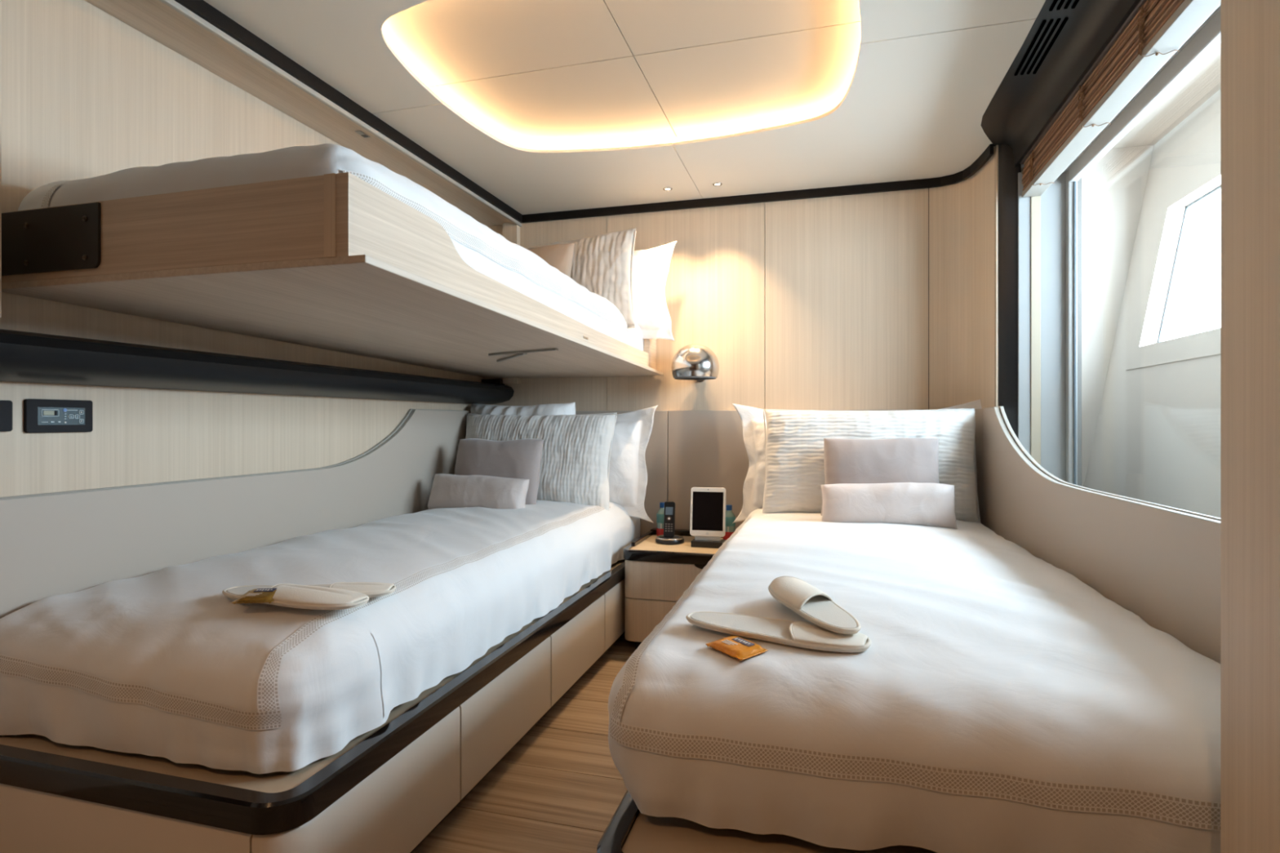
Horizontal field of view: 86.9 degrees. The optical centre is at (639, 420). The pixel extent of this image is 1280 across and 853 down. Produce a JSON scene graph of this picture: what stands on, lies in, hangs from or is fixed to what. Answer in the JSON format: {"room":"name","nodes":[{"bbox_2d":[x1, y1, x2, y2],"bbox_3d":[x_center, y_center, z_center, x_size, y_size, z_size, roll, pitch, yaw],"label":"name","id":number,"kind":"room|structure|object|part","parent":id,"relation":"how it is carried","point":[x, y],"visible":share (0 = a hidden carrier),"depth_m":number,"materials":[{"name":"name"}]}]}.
{"room":"yacht cabin","nodes":[
{"label":"yacht cabin","id":0,"kind":"room"},
{"bbox_2d":[0,0,484,497],"bbox_3d":[-1.459,-0.100,1.654,0.080,2.300,4.400,0,0,16],"label":"wall","id":1,"kind":"structure","parent":0,"point":[86,93],"depth_m":1.84,"materials":[{"name":"brown wood"}]},
{"bbox_2d":[0,0,1,317],"bbox_3d":[-1.388,-0.633,1.340,0.225,0.857,0.073,0,0,16],"label":"trim","id":2,"kind":"structure","parent":1,"relation":"attached to","point":[0,0],"depth_m":1.34,"materials":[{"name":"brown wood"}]},
{"bbox_2d":[0,400,12,431],"bbox_3d":[-1.462,-0.011,1.475,0.009,0.071,0.154,0,0,16],"label":"switch plate","id":3,"kind":"object","parent":1,"relation":"attached to","point":[6,406],"visible":1,"depth_m":1.54,"materials":[{"name":"black plastic"}]},
{"bbox_2d":[23,398,93,432],"bbox_3d":[-1.414,-0.012,1.646,0.010,0.080,0.148,0,0,16],"label":"control panel","id":4,"kind":"object","parent":1,"relation":"attached to","point":[40,415],"visible":1,"depth_m":1.64,"materials":[{"name":"black plastic"}]},
{"bbox_3d":[-1.416,-0.019,1.622,0.001,0.017,0.038,0,0,16],"label":"reading frame","id":5,"kind":"part","parent":4,"relation":"part of","materials":[{"name":"grey plastic"}]},
{"bbox_2d":[0,408,471,618],"bbox_3d":[-1.203,0.323,2.358,0.031,0.754,2.706,0,0,16],"label":"wall panel","id":6,"kind":"object","parent":1,"relation":"attached to","point":[52,544],"visible":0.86,"depth_m":1.98,"materials":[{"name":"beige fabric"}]},
{"bbox_2d":[0,328,514,404],"bbox_3d":[-1.332,-0.142,1.629,0.178,0.105,4.220,0,0,16],"label":"wall rail","id":7,"kind":"object","parent":1,"relation":"attached to","point":[25,357],"visible":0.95,"depth_m":1.86,"materials":[{"name":"black leather"}]},
{"bbox_2d":[85,0,521,226],"bbox_3d":[-1.309,-1.127,1.627,0.222,0.165,4.230,0,0,16],"label":"trim","id":8,"kind":"structure","parent":1,"relation":"attached to","point":[171,24],"depth_m":2.16,"materials":[{"name":"brown wood"}]},
{"bbox_2d":[1,172,663,385],"bbox_3d":[-0.668,-0.322,2.448,0.995,0.263,2.294,0,0,16],"label":"bunk bed","id":9,"kind":"object","parent":1,"relation":"attached to","point":[337,262],"visible":1,"depth_m":1.44,"materials":[{"name":"brown wood"}]},
{"bbox_3d":[-1.273,-0.382,1.433,0.340,0.134,0.006,0,0,16],"label":"pivot plate","id":10,"kind":"part","parent":9,"relation":"part of","materials":[{"name":"brown metal"}]},
{"bbox_2d":[17,143,644,351],"bbox_3d":[-0.675,-0.429,2.448,0.914,0.354,2.253,0,0,16],"label":"mattress","id":11,"kind":"object","parent":9,"relation":"on","point":[484,250],"visible":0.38,"depth_m":1.47,"materials":[{"name":"white fabric"}]},
{"bbox_3d":[-1.285,-0.462,1.476,0.030,0.123,0.033,0,0,16],"label":"lace trim","id":12,"kind":"part","parent":11,"relation":"part of","materials":[{"name":"white fabric"}]},
{"bbox_3d":[-0.274,-0.441,2.251,0.027,0.087,2.011,0,0,16],"label":"lace trim","id":13,"kind":"part","parent":11,"relation":"part of","materials":[{"name":"white fabric"}]},
{"bbox_2d":[527,243,574,277],"bbox_3d":[-0.498,-0.626,3.043,0.434,0.332,0.146,0,0,19],"label":"square cushion","id":14,"kind":"object","parent":11,"relation":"on","point":[560,256],"visible":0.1,"depth_m":2.98,"materials":[{"name":"beige fabric"}]},
{"bbox_2d":[524,227,635,328],"bbox_3d":[-0.388,-0.631,3.196,0.808,0.511,0.209,0,0,19],"label":"quilted pillow","id":15,"kind":"object","parent":11,"relation":"on","point":[602,264],"visible":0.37,"depth_m":3.06,"materials":[{"name":"beige fabric"}]},
{"bbox_2d":[631,240,676,341],"bbox_3d":[-0.217,-0.629,3.369,0.809,0.495,0.204,0,0,17],"label":"pillow","id":16,"kind":"object","parent":11,"relation":"on","point":[651,267],"visible":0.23,"depth_m":3.26,"materials":[{"name":"white fabric"}]},
{"bbox_3d":[-0.430,-0.251,2.465,0.330,0.008,0.014,0,0,33],"label":"latch arm","id":17,"kind":"part","parent":9,"relation":"part of","materials":[{"name":"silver metal"}]},
{"bbox_2d":[355,130,370,137],"bbox_3d":[-1.025,-1.060,2.498,0.024,0.004,0.056,0,0,16],"label":"sensor","id":18,"kind":"object","parent":1,"relation":"attached to","point":[360,132],"visible":1,"depth_m":2.50,"materials":[{"name":"grey"}]},
{"bbox_2d":[412,631,635,852],"bbox_3d":[-0.110,1.025,1.277,2.900,0.050,4.558,0,0,16],"label":"floor","id":19,"kind":"structure","parent":0,"point":[559,788],"depth_m":1.84,"materials":[{"name":"brown wood"}]},
{"bbox_2d":[0,559,625,852],"bbox_3d":[-0.707,0.823,2.380,0.907,0.355,2.367,0,0,16],"label":"base","id":20,"kind":"object","parent":19,"relation":"on","point":[393,784],"visible":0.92,"depth_m":1.31,"materials":[{"name":"beige wood"}]},
{"bbox_3d":[-1.059,0.820,1.265,0.830,0.236,0.018,0,0,16],"label":"foot panel","id":21,"kind":"part","parent":20,"relation":"part of","materials":[{"name":"beige wood"}]},
{"bbox_2d":[0,500,640,774],"bbox_3d":[-0.716,0.504,2.423,0.890,0.291,2.333,0,0,16],"label":"bedspread","id":22,"kind":"object","parent":20,"relation":"on","point":[162,663],"visible":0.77,"depth_m":1.42,"materials":[{"name":"white fabric"}]},
{"bbox_3d":[-1.037,0.519,1.323,0.791,0.083,0.035,0,0,16],"label":"lace trim","id":23,"kind":"part","parent":22,"relation":"part of","materials":[{"name":"white fabric"}]},
{"bbox_2d":[222,583,368,609],"bbox_3d":[-0.743,0.367,1.446,0.362,0.027,0.120,0,0,18],"label":"slipper","id":24,"kind":"object","parent":22,"relation":"on","point":[288,595],"visible":0.97,"depth_m":1.40,"materials":[{"name":"beige fabric"}]},
{"bbox_2d":[231,587,276,604],"bbox_3d":[-0.796,0.366,1.416,0.082,0.022,0.062,0,0,2],"label":"packet","id":25,"kind":"object","parent":24,"relation":"on","point":[256,595],"visible":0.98,"depth_m":1.40,"materials":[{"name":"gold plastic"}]},
{"bbox_2d":[245,587,276,595],"bbox_3d":[-0.794,0.359,1.416,0.044,0.008,0.046,0,0,16],"label":"print","id":26,"kind":"object","parent":25,"relation":"on","point":[256,592],"depth_m":1.42,"materials":[{"name":"multicoloured"}]},
{"bbox_2d":[309,582,395,597],"bbox_3d":[-0.722,0.375,1.505,0.342,0.021,0.110,0,0,-6],"label":"slipper","id":27,"kind":"object","parent":22,"relation":"on","point":[372,589],"visible":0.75,"depth_m":1.50,"materials":[{"name":"beige fabric"}]},
{"bbox_3d":[-0.413,0.453,2.176,0.049,0.145,2.001,0,0,16],"label":"lace trim","id":28,"kind":"part","parent":22,"relation":"part of","materials":[{"name":"white fabric"}]},
{"bbox_2d":[427,473,529,509],"bbox_3d":[-0.701,0.320,2.919,0.473,0.172,0.137,0,0,19],"label":"pillow","id":29,"kind":"object","parent":22,"relation":"on","point":[448,491],"visible":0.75,"depth_m":2.86,"materials":[{"name":"beige fabric"}]},
{"bbox_2d":[454,438,542,504],"bbox_3d":[-0.651,0.242,3.063,0.433,0.325,0.162,0,0,20],"label":"square cushion","id":30,"kind":"object","parent":22,"relation":"on","point":[521,459],"visible":0.62,"depth_m":3.02,"materials":[{"name":"beige fabric"}]},
{"bbox_2d":[470,402,575,416],"bbox_3d":[-0.599,0.152,3.401,0.609,0.492,0.281,0,0,21],"label":"pillow","id":31,"kind":"object","parent":22,"relation":"on","point":[542,410],"visible":0.14,"depth_m":3.32,"materials":[{"name":"white fabric"}]},
{"bbox_2d":[465,412,617,511],"bbox_3d":[-0.511,0.195,3.236,0.808,0.468,0.264,0,0,20],"label":"quilted pillow","id":32,"kind":"object","parent":22,"relation":"on","point":[575,464],"visible":0.55,"depth_m":3.11,"materials":[{"name":"white fabric"}]},
{"bbox_2d":[608,405,657,523],"bbox_3d":[-0.266,0.204,3.353,0.728,0.559,0.220,0,0,22],"label":"pillow","id":33,"kind":"object","parent":22,"relation":"on","point":[628,473],"visible":0.29,"depth_m":3.24,"materials":[{"name":"white fabric"}]},
{"bbox_3d":[-0.551,0.820,1.403,0.068,0.236,0.558,0,0,16],"label":"drawer","id":34,"kind":"part","parent":20,"relation":"part of","materials":[{"name":"beige wood"}]},
{"bbox_3d":[-0.375,0.820,1.939,0.018,0.236,0.556,0,0,16],"label":"drawer","id":35,"kind":"part","parent":20,"relation":"part of","materials":[{"name":"beige wood"}]},
{"bbox_3d":[-0.225,0.820,2.476,0.018,0.236,0.545,0,0,16],"label":"drawer","id":36,"kind":"part","parent":20,"relation":"part of","materials":[{"name":"beige wood"}]},
{"bbox_3d":[-0.059,0.820,3.069,0.018,0.236,0.673,0,0,16],"label":"drawer","id":37,"kind":"part","parent":20,"relation":"part of","materials":[{"name":"beige wood"}]},
{"bbox_2d":[623,528,723,649],"bbox_3d":[0.234,0.769,3.082,0.518,0.462,0.517,0,0,16],"label":"nightstand","id":38,"kind":"object","parent":19,"relation":"on","point":[657,575],"visible":0.47,"depth_m":2.88,"materials":[{"name":"beige wood"}]},
{"bbox_3d":[0.235,0.855,3.086,0.504,0.181,0.510,0,0,16],"label":"drawer","id":39,"kind":"part","parent":38,"relation":"part of","materials":[{"name":"brown wood"}]},
{"bbox_2d":[656,502,664,536],"bbox_3d":[0.110,0.478,3.276,0.059,0.166,0.060,0,0,16],"label":"water bottle","id":40,"kind":"object","parent":38,"relation":"on","point":[660,515],"visible":0.51,"depth_m":3.25,"materials":[{"name":"teal"}]},
{"bbox_3d":[0.235,0.680,3.086,0.504,0.160,0.510,0,0,16],"label":"drawer","id":41,"kind":"part","parent":38,"relation":"part of","materials":[{"name":"brown wood"}]},
{"bbox_2d":[655,534,684,545],"bbox_3d":[0.138,0.548,3.123,0.132,0.028,0.132,0,0,16],"label":"cradle","id":42,"kind":"object","parent":38,"relation":"on","point":[677,540],"visible":0.87,"depth_m":3.08,"materials":[{"name":"black plastic"}]},
{"bbox_2d":[663,501,675,537],"bbox_3d":[0.137,0.458,3.137,0.050,0.166,0.047,0,0,12],"label":"cordless phone","id":43,"kind":"object","parent":42,"relation":"in","point":[669,506],"visible":1,"depth_m":3.13,"materials":[{"name":"black plastic"}]},
{"bbox_3d":[0.286,0.608,2.806,0.120,0.020,0.010,0,0,16],"label":"handle","id":44,"kind":"part","parent":38,"relation":"part of","materials":[{"name":"black metal"}]},
{"bbox_2d":[690,536,724,548],"bbox_3d":[0.306,0.501,3.032,0.140,0.120,0.085,0,0,16],"label":"tablet stand","id":45,"kind":"object","parent":38,"relation":"on","point":[699,541],"visible":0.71,"depth_m":3.00,"materials":[{"name":"black plastic"}]},
{"bbox_2d":[689,487,725,537],"bbox_3d":[0.305,0.408,3.032,0.158,0.216,0.042,0,0,13],"label":"tablet","id":46,"kind":"object","parent":45,"relation":"on","point":[708,504],"visible":1,"depth_m":3.03,"materials":[{"name":"white plastic"}]},
{"bbox_2d":[722,504,735,541],"bbox_3d":[0.419,0.478,3.179,0.059,0.166,0.060,0,0,16],"label":"water bottle","id":47,"kind":"object","parent":38,"relation":"on","point":[730,517],"visible":0.71,"depth_m":3.15,"materials":[{"name":"teal"}]},
{"bbox_2d":[596,790,936,852],"bbox_3d":[0.682,0.823,1.987,0.927,0.355,2.358,0,0,16],"label":"base","id":48,"kind":"object","parent":19,"relation":"on","point":[628,830],"visible":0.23,"depth_m":1.05,"materials":[{"name":"beige wood"}]},
{"bbox_3d":[0.670,0.671,1.946,0.927,0.052,2.272,0,0,16],"label":"edge trim","id":49,"kind":"part","parent":48,"relation":"part of","materials":[{"name":"black"}]},
{"bbox_2d":[608,508,1220,852],"bbox_3d":[0.695,0.502,1.997,1.051,0.272,2.190,0,0,16],"label":"bedspread","id":50,"kind":"object","parent":48,"relation":"on","point":[997,701],"visible":0.85,"depth_m":1.04,"materials":[{"name":"white fabric"}]},
{"bbox_3d":[0.216,0.440,1.983,0.040,0.096,1.854,0,0,16],"label":"lace trim","id":51,"kind":"part","parent":50,"relation":"part of","materials":[{"name":"white fabric"}]},
{"bbox_2d":[705,635,768,661],"bbox_3d":[0.168,0.392,1.176,0.064,0.016,0.088,0,0,-36],"label":"biscuit","id":52,"kind":"object","parent":50,"relation":"on","point":[740,648],"visible":1,"depth_m":1.16,"materials":[{"name":"orange plastic"}]},
{"bbox_2d":[721,637,755,646],"bbox_3d":[0.173,0.385,1.181,0.058,0.004,0.038,0,0,16],"label":"print","id":53,"kind":"object","parent":52,"relation":"on","point":[726,642],"depth_m":1.18,"materials":[{"name":"multicoloured"}]},
{"bbox_2d":[732,403,766,523],"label":"pillow","id":54,"kind":"object","parent":50,"relation":"on","point":[752,419],"depth_m":3.07,"materials":[{"name":"white fabric"}]},
{"bbox_2d":[685,611,871,652],"bbox_3d":[0.245,0.378,1.242,0.342,0.021,0.120,1,1,27],"label":"slipper","id":55,"kind":"object","parent":50,"relation":"on","point":[804,634],"visible":0.91,"depth_m":1.21,"materials":[{"name":"beige fabric"}]},
{"bbox_2d":[768,576,861,634],"bbox_3d":[0.332,0.347,1.303,0.113,0.046,0.282,0,0,-11],"label":"slipper","id":56,"kind":"object","parent":55,"relation":"on","point":[815,606],"visible":1,"depth_m":1.28,"materials":[{"name":"beige fabric"}]},
{"bbox_2d":[762,408,981,523],"bbox_3d":[0.941,0.183,2.803,0.857,0.470,0.261,0,0,10],"label":"quilted pillow","id":57,"kind":"object","parent":50,"relation":"on","point":[794,461],"visible":0.64,"depth_m":2.77,"materials":[{"name":"white fabric"}]},
{"bbox_2d":[820,437,939,515],"bbox_3d":[0.934,0.232,2.640,0.438,0.332,0.151,0,0,18],"label":"square cushion","id":58,"kind":"object","parent":50,"relation":"on","point":[902,460],"visible":0.53,"depth_m":2.61,"materials":[{"name":"beige fabric"}]},
{"bbox_2d":[820,482,957,528],"bbox_3d":[0.911,0.311,2.495,0.468,0.175,0.142,0,0,10],"label":"bolster","id":59,"kind":"object","parent":50,"relation":"on","point":[930,504],"visible":0.88,"depth_m":2.44,"materials":[{"name":"beige fabric"}]},
{"bbox_3d":[0.418,0.502,0.956,0.987,0.037,0.036,0,0,17],"label":"lace trim","id":60,"kind":"part","parent":50,"relation":"part of","materials":[{"name":"white fabric"}]},
{"bbox_2d":[937,399,982,409],"label":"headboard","id":61,"kind":"object","parent":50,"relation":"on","point":[976,404],"depth_m":2.87,"materials":[{"name":"beige fabric"}]},
{"bbox_2d":[1220,0,1279,852],"bbox_3d":[0.754,-0.050,0.545,0.272,2.100,0.445,0,0,16],"label":"wall panel","id":62,"kind":"object","parent":19,"relation":"on","point":[1250,29],"visible":1,"depth_m":0.74,"materials":[{"name":"brown wood"}]},
{"bbox_2d":[204,0,1045,214],"bbox_3d":[-0.132,-1.180,1.293,2.950,0.160,4.420,0,0,16],"label":"ceiling","id":63,"kind":"structure","parent":0,"point":[545,106],"depth_m":2.27,"materials":[{"name":"grey paint"}]},
{"bbox_3d":[-0.898,-1.106,0.858,0.988,0.012,2.968,0,0,16],"label":"panel","id":64,"kind":"part","parent":63,"relation":"part of","materials":[{"name":"white paint"}]},
{"bbox_3d":[-0.485,-1.173,1.946,0.778,0.015,0.650,0,0,16],"label":"recess panel","id":65,"kind":"part","parent":63,"relation":"part of","materials":[{"name":"beige paint"}]},
{"bbox_3d":[-0.327,-1.106,2.901,0.988,0.012,1.268,0,0,16],"label":"panel","id":66,"kind":"part","parent":63,"relation":"part of","materials":[{"name":"white paint"}]},
{"bbox_3d":[-0.309,-1.173,2.575,0.778,0.015,0.650,0,0,16],"label":"recess panel","id":67,"kind":"part","parent":63,"relation":"part of","materials":[{"name":"beige paint"}]},
{"bbox_2d":[662,186,672,191],"bbox_3d":[0.131,-1.098,3.199,0.045,0.004,0.045,0,0,16],"label":"recessed light","id":68,"kind":"object","parent":63,"relation":"in","point":[666,188],"visible":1,"depth_m":3.20,"materials":[{"name":"silver metal"}]},
{"bbox_2d":[712,182,722,186],"bbox_3d":[0.359,-1.098,3.135,0.045,0.004,0.045,0,0,16],"label":"recessed light","id":69,"kind":"object","parent":63,"relation":"in","point":[717,184],"visible":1,"depth_m":3.13,"materials":[{"name":"silver metal"}]},
{"bbox_3d":[0.268,-1.173,1.735,0.778,0.015,0.650,0,0,16],"label":"recess panel","id":70,"kind":"part","parent":63,"relation":"part of","materials":[{"name":"beige paint"}]},
{"bbox_3d":[0.444,-1.173,2.365,0.778,0.015,0.650,0,0,16],"label":"recess panel","id":71,"kind":"part","parent":63,"relation":"part of","materials":[{"name":"beige paint"}]},
{"bbox_3d":[0.816,-1.106,2.581,1.378,0.012,1.268,0,0,16],"label":"panel","id":72,"kind":"part","parent":63,"relation":"part of","materials":[{"name":"white paint"}]},
{"bbox_3d":[0.245,-1.106,0.538,1.378,0.012,2.968,0,0,16],"label":"panel","id":73,"kind":"part","parent":63,"relation":"part of","materials":[{"name":"white paint"}]},
{"bbox_2d":[484,144,998,410],"bbox_3d":[0.403,-0.100,3.205,2.950,2.300,0.450,0,0,16],"label":"wall","id":74,"kind":"structure","parent":0,"point":[882,300],"depth_m":3.21,"materials":[{"name":"beige wood"}]},
{"bbox_2d":[502,222,519,383],"bbox_3d":[-0.691,-0.631,3.630,0.085,0.862,0.040,0,0,16],"label":"trim","id":75,"kind":"structure","parent":74,"relation":"attached to","point":[511,231],"depth_m":3.61,"materials":[{"name":"brown wood"}]},
{"bbox_3d":[-0.511,-0.060,3.616,0.708,2.120,0.030,0,0,16],"label":"veneer panel","id":76,"kind":"part","parent":74,"relation":"part of","materials":[{"name":"beige wood"}]},
{"bbox_2d":[174,0,993,222],"bbox_3d":[-0.136,-1.081,1.292,2.218,0.041,4.215,0,0,16],"label":"trim","id":77,"kind":"structure","parent":74,"relation":"attached to","point":[202,8],"depth_m":3.00,"materials":[{"name":"black"}]},
{"bbox_3d":[0.222,-0.060,3.411,0.807,2.120,0.030,0,0,16],"label":"veneer panel","id":78,"kind":"part","parent":74,"relation":"part of","materials":[{"name":"beige wood"}]},
{"bbox_2d":[671,343,719,382],"bbox_3d":[0.268,-0.281,3.250,0.230,0.177,0.254,0,0,16],"label":"wall lamp","id":79,"kind":"object","parent":74,"relation":"attached to","point":[698,362],"visible":1,"depth_m":3.15,"materials":[{"name":"silver metal"}]},
{"bbox_2d":[575,408,982,537],"bbox_3d":[0.294,0.464,3.179,2.405,1.032,0.376,0,0,16],"label":"headboard","id":80,"kind":"object","parent":74,"relation":"attached to","point":[686,450],"visible":0.17,"depth_m":3.35,"materials":[{"name":"beige fabric"}]},
{"bbox_3d":[-0.338,0.464,3.534,0.996,1.032,0.034,0,0,16],"label":"padded panel","id":81,"kind":"part","parent":80,"relation":"part of","materials":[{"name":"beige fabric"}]},
{"bbox_3d":[0.730,0.464,3.235,1.216,1.032,0.034,0,0,16],"label":"padded panel","id":82,"kind":"part","parent":80,"relation":"part of","materials":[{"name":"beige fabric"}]},
{"bbox_3d":[1.396,0.465,2.881,0.100,1.030,0.404,0,0,-11],"label":"corner panel","id":83,"kind":"part","parent":80,"relation":"part of","materials":[{"name":"beige fabric"}]},
{"bbox_3d":[0.968,-0.060,3.203,0.737,2.120,0.030,0,0,16],"label":"veneer panel","id":84,"kind":"part","parent":74,"relation":"part of","materials":[{"name":"beige wood"}]},
{"bbox_3d":[1.425,-0.060,2.905,0.115,2.120,0.436,0,0,-13],"label":"veneer panel","id":85,"kind":"part","parent":74,"relation":"part of","materials":[{"name":"beige wood"}]},
{"bbox_2d":[1021,164,1077,484],"bbox_3d":[1.115,-0.100,0.945,0.200,2.300,4.420,0,0,16],"label":"wall","id":86,"kind":"structure","parent":0,"point":[1022,165],"depth_m":2.60,"materials":[{"name":"grey metal"}]},
{"bbox_2d":[980,0,1140,438],"bbox_3d":[1.136,-0.460,1.731,0.188,1.320,2.035,0,0,16],"label":"window frame","id":87,"kind":"structure","parent":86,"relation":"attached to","point":[1066,37],"depth_m":2.25,"materials":[{"name":"black metal"}]},
{"bbox_2d":[982,406,1220,663],"bbox_3d":[1.166,0.322,1.742,0.031,0.756,2.078,0,0,14],"label":"panel","id":88,"kind":"object","parent":86,"relation":"attached to","point":[1160,563],"visible":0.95,"depth_m":1.58,"materials":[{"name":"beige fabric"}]},
{"bbox_2d":[1017,4,1220,484],"bbox_3d":[1.320,-0.310,1.684,0.225,1.450,1.955,0,0,16],"label":"window","id":89,"kind":"structure","parent":86,"relation":"in","point":[1047,222],"depth_m":2.60,"materials":[{"name":"grey metal"}]},
{"bbox_3d":[1.594,-0.287,2.612,0.086,1.365,0.021,0,0,16],"label":"reveal panel","id":90,"kind":"part","parent":89,"relation":"part of","materials":[{"name":"grey paint"}]},
{"bbox_3d":[1.646,-0.287,2.582,0.030,1.365,0.050,0,0,16],"label":"frame post","id":91,"kind":"part","parent":89,"relation":"part of","materials":[{"name":"grey metal"}]},
{"bbox_2d":[1019,0,1220,197],"bbox_3d":[1.245,-0.939,1.664,0.079,0.155,1.975,0,0,16],"label":"blind","id":92,"kind":"object","parent":89,"relation":"attached to","point":[1154,30],"visible":1,"depth_m":1.80,"materials":[{"name":"brown wood"}]},
{"bbox_3d":[1.439,-0.935,2.483,0.008,0.105,0.047,0,0,16],"label":"cord","id":93,"kind":"part","parent":92,"relation":"part of","materials":[{"name":"brown fabric"}]},
{"bbox_3d":[1.302,-0.939,1.994,0.007,0.111,0.059,0,0,17],"label":"cord","id":94,"kind":"part","parent":92,"relation":"part of","materials":[{"name":"brown plastic"}]},
{"bbox_3d":[1.333,-0.866,1.974,0.076,0.004,0.014,0,0,16],"label":"cord","id":95,"kind":"part","parent":92,"relation":"part of","materials":[{"name":"fabric"}]},
{"bbox_3d":[1.192,-0.931,1.604,0.008,0.114,0.052,0,0,16],"label":"cord","id":96,"kind":"part","parent":92,"relation":"part of","materials":[{"name":"brown fabric"}]},
{"bbox_3d":[1.226,-0.866,1.589,0.076,0.004,0.014,0,0,16],"label":"cord","id":97,"kind":"part","parent":92,"relation":"part of","materials":[{"name":"fabric"}]},
{"bbox_2d":[1077,177,1081,486],"bbox_3d":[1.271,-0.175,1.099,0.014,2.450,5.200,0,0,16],"label":"window frame","id":98,"kind":"structure","parent":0,"point":[1079,181],"depth_m":2.60,"materials":[{"name":"grey metal"}]},
{"label":"outside","id":99,"kind":"structure","parent":0,"visible":0},
{"bbox_2d":[1111,43,1220,148],"bbox_3d":[1.660,-1.430,1.016,0.850,0.060,5.350,0,0,16],"label":"overhang","id":100,"kind":"object","parent":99,"point":[1203,81],"depth_m":2.98,"materials":[{"name":"beige"}]},
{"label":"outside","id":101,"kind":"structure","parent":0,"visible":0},
{"bbox_2d":[1081,144,1191,486],"bbox_3d":[2.364,-0.350,3.534,0.850,2.900,0.080,0,0,16],"label":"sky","id":102,"kind":"structure","parent":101,"point":[1113,189],"depth_m":3.48,"materials":[{"name":"beige"}]},
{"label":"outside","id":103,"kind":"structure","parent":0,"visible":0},
{"bbox_2d":[1084,88,1220,517],"bbox_3d":[1.758,-0.175,1.066,0.534,2.550,5.400,0,0,16],"label":"wall","id":104,"kind":"structure","parent":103,"point":[1157,440],"depth_m":3.00,"materials":[{"name":"beige paint"}]},
{"bbox_3d":[2.109,-0.665,2.141,0.159,0.840,2.260,0,0,16],"label":"frame","id":105,"kind":"part","parent":104,"relation":"part of","materials":[{"name":"beige"}]}
]}

